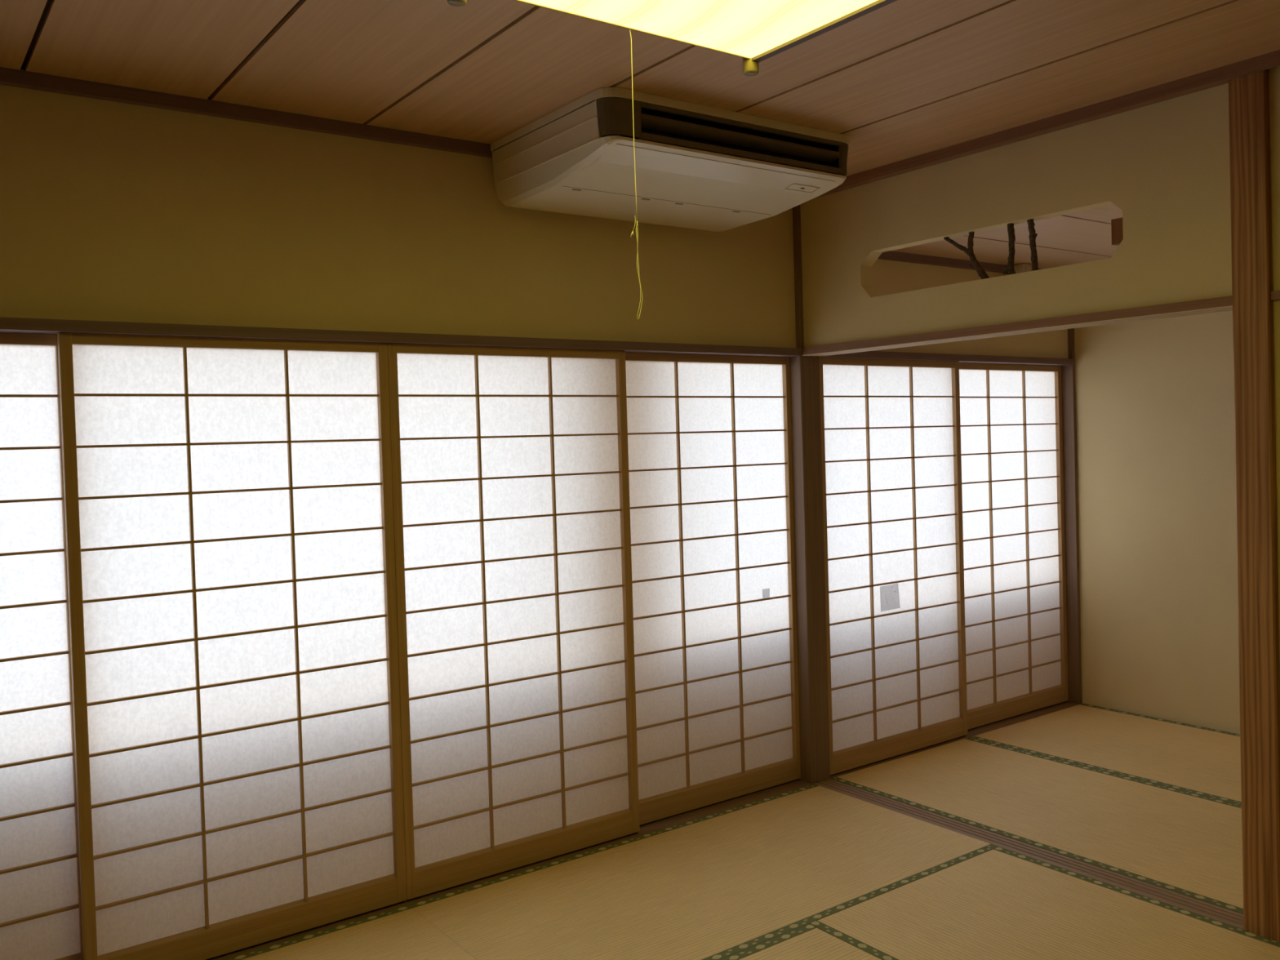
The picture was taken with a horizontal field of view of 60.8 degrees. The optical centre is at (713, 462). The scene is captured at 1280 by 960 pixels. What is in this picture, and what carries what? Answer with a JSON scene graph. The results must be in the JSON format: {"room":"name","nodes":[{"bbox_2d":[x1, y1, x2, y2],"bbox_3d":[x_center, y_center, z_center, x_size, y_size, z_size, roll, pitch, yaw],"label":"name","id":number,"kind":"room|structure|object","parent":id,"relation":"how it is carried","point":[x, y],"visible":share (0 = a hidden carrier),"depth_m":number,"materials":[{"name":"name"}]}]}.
{"room":"traditional dwelling","nodes":[
{"label":"traditional dwelling","id":0,"kind":"room"},
{"bbox_2d":[0,69,1068,358],"bbox_3d":[-0.338,-0.761,3.978,5.482,0.653,0.078,-3,2,-38],"label":"wall","id":1,"kind":"structure","parent":0,"point":[110,211],"depth_m":3.30,"materials":[{"name":"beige paint"}]},
{"bbox_2d":[0,66,492,158],"bbox_3d":[-1.079,-1.015,3.331,3.537,0.036,0.030,-3,2,-38],"label":"trim","id":2,"kind":"structure","parent":1,"relation":"attached to","point":[8,77],"depth_m":3.08,"materials":[{"name":"brown wood"}]},
{"bbox_2d":[0,316,802,357],"bbox_3d":[-1.075,-0.386,3.378,3.558,0.030,0.116,-3,2,-38],"label":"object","id":3,"kind":"structure","parent":1,"relation":"attached to","point":[7,325],"depth_m":3.31,"materials":[{"name":"brown wood"}]},
{"bbox_2d":[789,204,830,783],"bbox_3d":[0.382,0.137,4.524,0.108,2.474,0.102,-3,2,-38],"label":"wooden post","id":4,"kind":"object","parent":1,"relation":"attached to","point":[805,393],"depth_m":4.49,"materials":[{"name":"brown wood"}]},
{"bbox_2d":[818,351,1075,365],"bbox_3d":[1.119,-0.485,5.090,1.794,0.030,0.116,-3,2,-38],"label":"trim","id":5,"kind":"structure","parent":1,"relation":"attached to","point":[962,358],"depth_m":5.04,"materials":[{"name":"brown wood"}]},
{"bbox_2d":[877,250,1039,273],"bbox_3d":[1.127,-0.925,5.051,1.842,0.034,0.032,-3,2,-38],"label":"trim","id":6,"kind":"structure","parent":1,"relation":"attached to","point":[889,255],"depth_m":4.95,"materials":[{"name":"brown wood"}]},
{"bbox_2d":[1003,263,1032,275],"bbox_3d":[1.498,-0.814,5.279,0.112,0.278,0.129,-3,2,-38],"label":"wall","id":7,"kind":"structure","parent":1,"relation":"attached to","point":[1022,268],"depth_m":5.22,"materials":[{"name":"beige paint"}]},
{"bbox_2d":[0,0,1279,176],"bbox_3d":[0.051,-1.064,1.907,3.710,0.060,3.820,-3,2,-38],"label":"ceiling","id":8,"kind":"structure","parent":0,"point":[903,79],"depth_m":2.82,"materials":[{"name":"brown wood"}]},
{"bbox_2d":[490,87,850,231],"bbox_3d":[-0.123,-0.960,3.596,0.990,0.211,0.703,-3,2,-38],"label":"air conditioner","id":9,"kind":"object","parent":8,"relation":"attached to","point":[698,166],"visible":1,"depth_m":3.38,"materials":[{"name":"beige plastic"}]},
{"bbox_2d":[620,106,839,174],"bbox_3d":[0.087,-0.991,3.361,0.870,0.101,0.040,-3,2,-38],"label":"outlet","id":10,"kind":"object","parent":9,"relation":"attached to","point":[702,131],"depth_m":3.32,"materials":[{"name":"black plastic"}]},
{"bbox_2d":[447,0,897,319],"bbox_3d":[0.035,-0.668,1.991,0.763,0.734,0.779,-3,2,-38],"label":"ceiling lamp","id":11,"kind":"object","parent":8,"relation":"attached to","point":[755,31],"visible":1,"depth_m":2.24,"materials":[{"name":"white plastic"}]},
{"bbox_2d":[521,0,877,57],"bbox_3d":[0.028,-0.915,1.986,0.706,0.006,0.714,-3,2,-38],"label":"diffuser","id":12,"kind":"object","parent":11,"relation":"attached to","point":[744,28],"depth_m":2.24,"materials":[{"name":"plastic"}]},
{"bbox_2d":[891,204,1122,269],"bbox_3d":[1.729,-0.969,4.334,1.912,0.050,2.060,-3,2,-38],"label":"ceiling","id":13,"kind":"structure","parent":0,"point":[1084,236],"depth_m":4.65,"materials":[{"name":"brown wood"}]},
{"bbox_2d":[800,65,1279,667],"bbox_3d":[1.534,0.126,3.044,0.060,2.494,3.648,-3,2,-38],"label":"wall","id":14,"kind":"structure","parent":0,"point":[1165,164],"depth_m":3.48,"materials":[{"name":"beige paint"}]},
{"bbox_2d":[210,779,812,959],"bbox_3d":[-1.026,1.414,3.421,3.558,0.050,0.108,-3,2,-38],"label":"trim","id":15,"kind":"structure","parent":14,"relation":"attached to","point":[651,827],"depth_m":3.96,"materials":[{"name":"brown wood"}]},
{"bbox_2d":[0,333,83,959],"bbox_3d":[-2.054,0.555,2.660,0.884,1.760,0.030,-3,2,-38],"label":"screen","id":16,"kind":"object","parent":15,"relation":"on","point":[41,911],"visible":0.78,"depth_m":2.87,"materials":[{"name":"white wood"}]},
{"bbox_2d":[57,332,406,959],"bbox_3d":[-1.348,0.524,3.143,0.884,1.760,0.030,-3,2,-38],"label":"screen","id":17,"kind":"object","parent":15,"relation":"on","point":[228,508],"visible":1,"depth_m":3.11,"materials":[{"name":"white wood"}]},
{"bbox_2d":[387,342,639,901],"bbox_3d":[-0.651,0.492,3.687,0.884,1.760,0.030,-3,2,-38],"label":"screen","id":18,"kind":"object","parent":15,"relation":"on","point":[510,478],"visible":1,"depth_m":3.66,"materials":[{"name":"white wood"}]},
{"bbox_2d":[625,352,800,826],"bbox_3d":[-0.012,0.462,4.254,0.883,1.760,0.030,-3,2,-38],"label":"screen","id":19,"kind":"object","parent":15,"relation":"on","point":[709,437],"visible":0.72,"depth_m":4.26,"materials":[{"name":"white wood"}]},
{"bbox_2d":[943,231,989,279],"bbox_3d":[0.889,-0.717,3.821,0.026,0.188,0.191,-3,2,-38],"label":"branch","id":20,"kind":"object","parent":14,"relation":"in","point":[969,251],"visible":0.98,"depth_m":3.79,"materials":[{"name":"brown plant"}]},
{"bbox_2d":[1002,222,1015,275],"bbox_3d":[1.000,-0.717,3.679,0.029,0.176,0.050,-3,2,-38],"label":"branch","id":21,"kind":"object","parent":14,"relation":"in","point":[1009,269],"visible":0.98,"depth_m":3.66,"materials":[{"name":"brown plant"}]},
{"bbox_2d":[802,295,1232,356],"bbox_3d":[0.945,-0.452,3.770,0.105,0.030,1.779,-3,2,-38],"label":"trim","id":22,"kind":"structure","parent":14,"relation":"attached to","point":[1224,304],"depth_m":3.56,"materials":[{"name":"brown wood"}]},
{"bbox_2d":[814,66,1228,198],"bbox_3d":[0.884,-1.079,3.723,0.043,0.036,1.779,-3,2,-38],"label":"trim","id":23,"kind":"structure","parent":14,"relation":"attached to","point":[1215,77],"depth_m":3.47,"materials":[{"name":"brown wood"}]},
{"bbox_2d":[814,778,1244,928],"bbox_3d":[0.994,1.348,3.808,0.095,0.049,1.779,-3,2,-38],"label":"trim","id":24,"kind":"structure","parent":14,"relation":"attached to","point":[1220,913],"depth_m":3.64,"materials":[{"name":"brown wood"}]},
{"bbox_2d":[1026,218,1038,271],"bbox_3d":[1.060,-0.718,3.602,0.025,0.178,0.038,-3,2,-38],"label":"branch","id":25,"kind":"object","parent":14,"relation":"in","point":[1033,235],"visible":0.98,"depth_m":3.60,"materials":[{"name":"brown plant"}]},
{"bbox_2d":[1224,49,1279,79],"bbox_3d":[1.996,-1.080,2.277,0.018,0.036,1.869,-3,2,-38],"label":"trim","id":26,"kind":"structure","parent":14,"relation":"attached to","point":[1268,60],"depth_m":2.95,"materials":[{"name":"brown wood"}]},
{"bbox_2d":[1228,68,1279,942],"bbox_3d":[1.536,0.136,3.038,0.105,2.474,0.102,-3,2,-38],"label":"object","id":27,"kind":"structure","parent":14,"relation":"attached to","point":[1249,105],"depth_m":3.00,"materials":[{"name":"brown wood"}]},
{"bbox_2d":[1270,290,1279,300],"bbox_3d":[2.067,-0.455,2.267,0.015,0.023,1.767,-3,2,-38],"label":"trim","id":28,"kind":"structure","parent":14,"relation":"attached to","point":[1275,295],"depth_m":2.95,"materials":[{"name":"brown wood"}]},
{"bbox_2d":[1074,311,1239,733],"bbox_3d":[2.487,0.154,4.925,0.070,2.302,2.060,-3,2,-38],"label":"wall","id":29,"kind":"structure","parent":0,"point":[1155,397],"depth_m":5.28,"materials":[{"name":"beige paint"}]},
{"bbox_2d":[830,702,1079,778],"bbox_3d":[1.167,1.314,5.133,1.794,0.050,0.106,-3,2,-38],"label":"trim","id":30,"kind":"structure","parent":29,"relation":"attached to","point":[984,729],"depth_m":5.27,"materials":[{"name":"brown wood"}]},
{"bbox_2d":[818,357,968,776],"bbox_3d":[0.805,0.426,4.824,0.906,1.760,0.030,-3,2,-38],"label":"screen","id":31,"kind":"object","parent":30,"relation":"on","point":[891,459],"visible":0.89,"depth_m":4.82,"materials":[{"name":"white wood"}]},
{"bbox_2d":[959,362,1068,730],"bbox_3d":[1.470,0.394,5.411,0.909,1.760,0.030,-3,2,-38],"label":"screen","id":32,"kind":"object","parent":30,"relation":"on","point":[1011,415],"visible":0.72,"depth_m":5.44,"materials":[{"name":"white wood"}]},
{"bbox_2d":[1061,328,1082,703],"bbox_3d":[1.849,0.166,5.669,0.022,2.282,0.102,-3,2,-38],"label":"trim","id":33,"kind":"structure","parent":29,"relation":"attached to","point":[1068,372],"depth_m":5.65,"materials":[{"name":"brown wood"}]},
{"bbox_3d":[0.820,1.423,2.621,5.682,0.140,4.060,-3,2,-38],"label":"floor","id":34,"kind":"structure","parent":0,"visible":0},
{"bbox_2d":[223,904,476,959],"bbox_3d":[-1.388,1.446,2.479,1.826,0.056,0.928,-3,2,-38],"label":"mat","id":35,"kind":"object","parent":34,"relation":"on","point":[401,933],"visible":1,"depth_m":3.15,"materials":[{"name":"beige wicker"}]},
{"bbox_2d":[409,783,998,959],"bbox_3d":[0.015,1.383,3.575,1.734,0.056,0.928,-3,2,-38],"label":"mat","id":36,"kind":"object","parent":34,"relation":"on","point":[720,885],"visible":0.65,"depth_m":3.50,"materials":[{"name":"beige wicker"}]},
{"bbox_2d":[720,924,881,959],"bbox_3d":[-0.146,1.415,2.285,1.789,0.056,0.904,-3,2,-38],"label":"mat","id":37,"kind":"object","parent":34,"relation":"on","point":[806,942],"visible":1,"depth_m":3.04,"materials":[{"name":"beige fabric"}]},
{"bbox_2d":[831,737,1243,914],"bbox_3d":[1.422,1.332,4.069,0.899,0.056,1.882,-3,2,-38],"label":"mat","id":38,"kind":"object","parent":34,"relation":"on","point":[1189,844],"visible":0.7,"depth_m":4.07,"materials":[{"name":"beige wicker"}]},
{"bbox_2d":[808,846,1279,959],"bbox_3d":[1.183,1.367,2.761,0.893,0.056,1.789,-3,2,-38],"label":"mat","id":39,"kind":"object","parent":34,"relation":"on","point":[999,903],"visible":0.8,"depth_m":3.16,"materials":[{"name":"beige wicker"}]},
{"bbox_2d":[969,703,1241,804],"bbox_3d":[2.140,1.299,4.630,0.922,0.056,1.882,-3,2,-38],"label":"mat","id":40,"kind":"object","parent":34,"relation":"on","point":[1192,758],"visible":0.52,"depth_m":4.88,"materials":[{"name":"beige wicker"}]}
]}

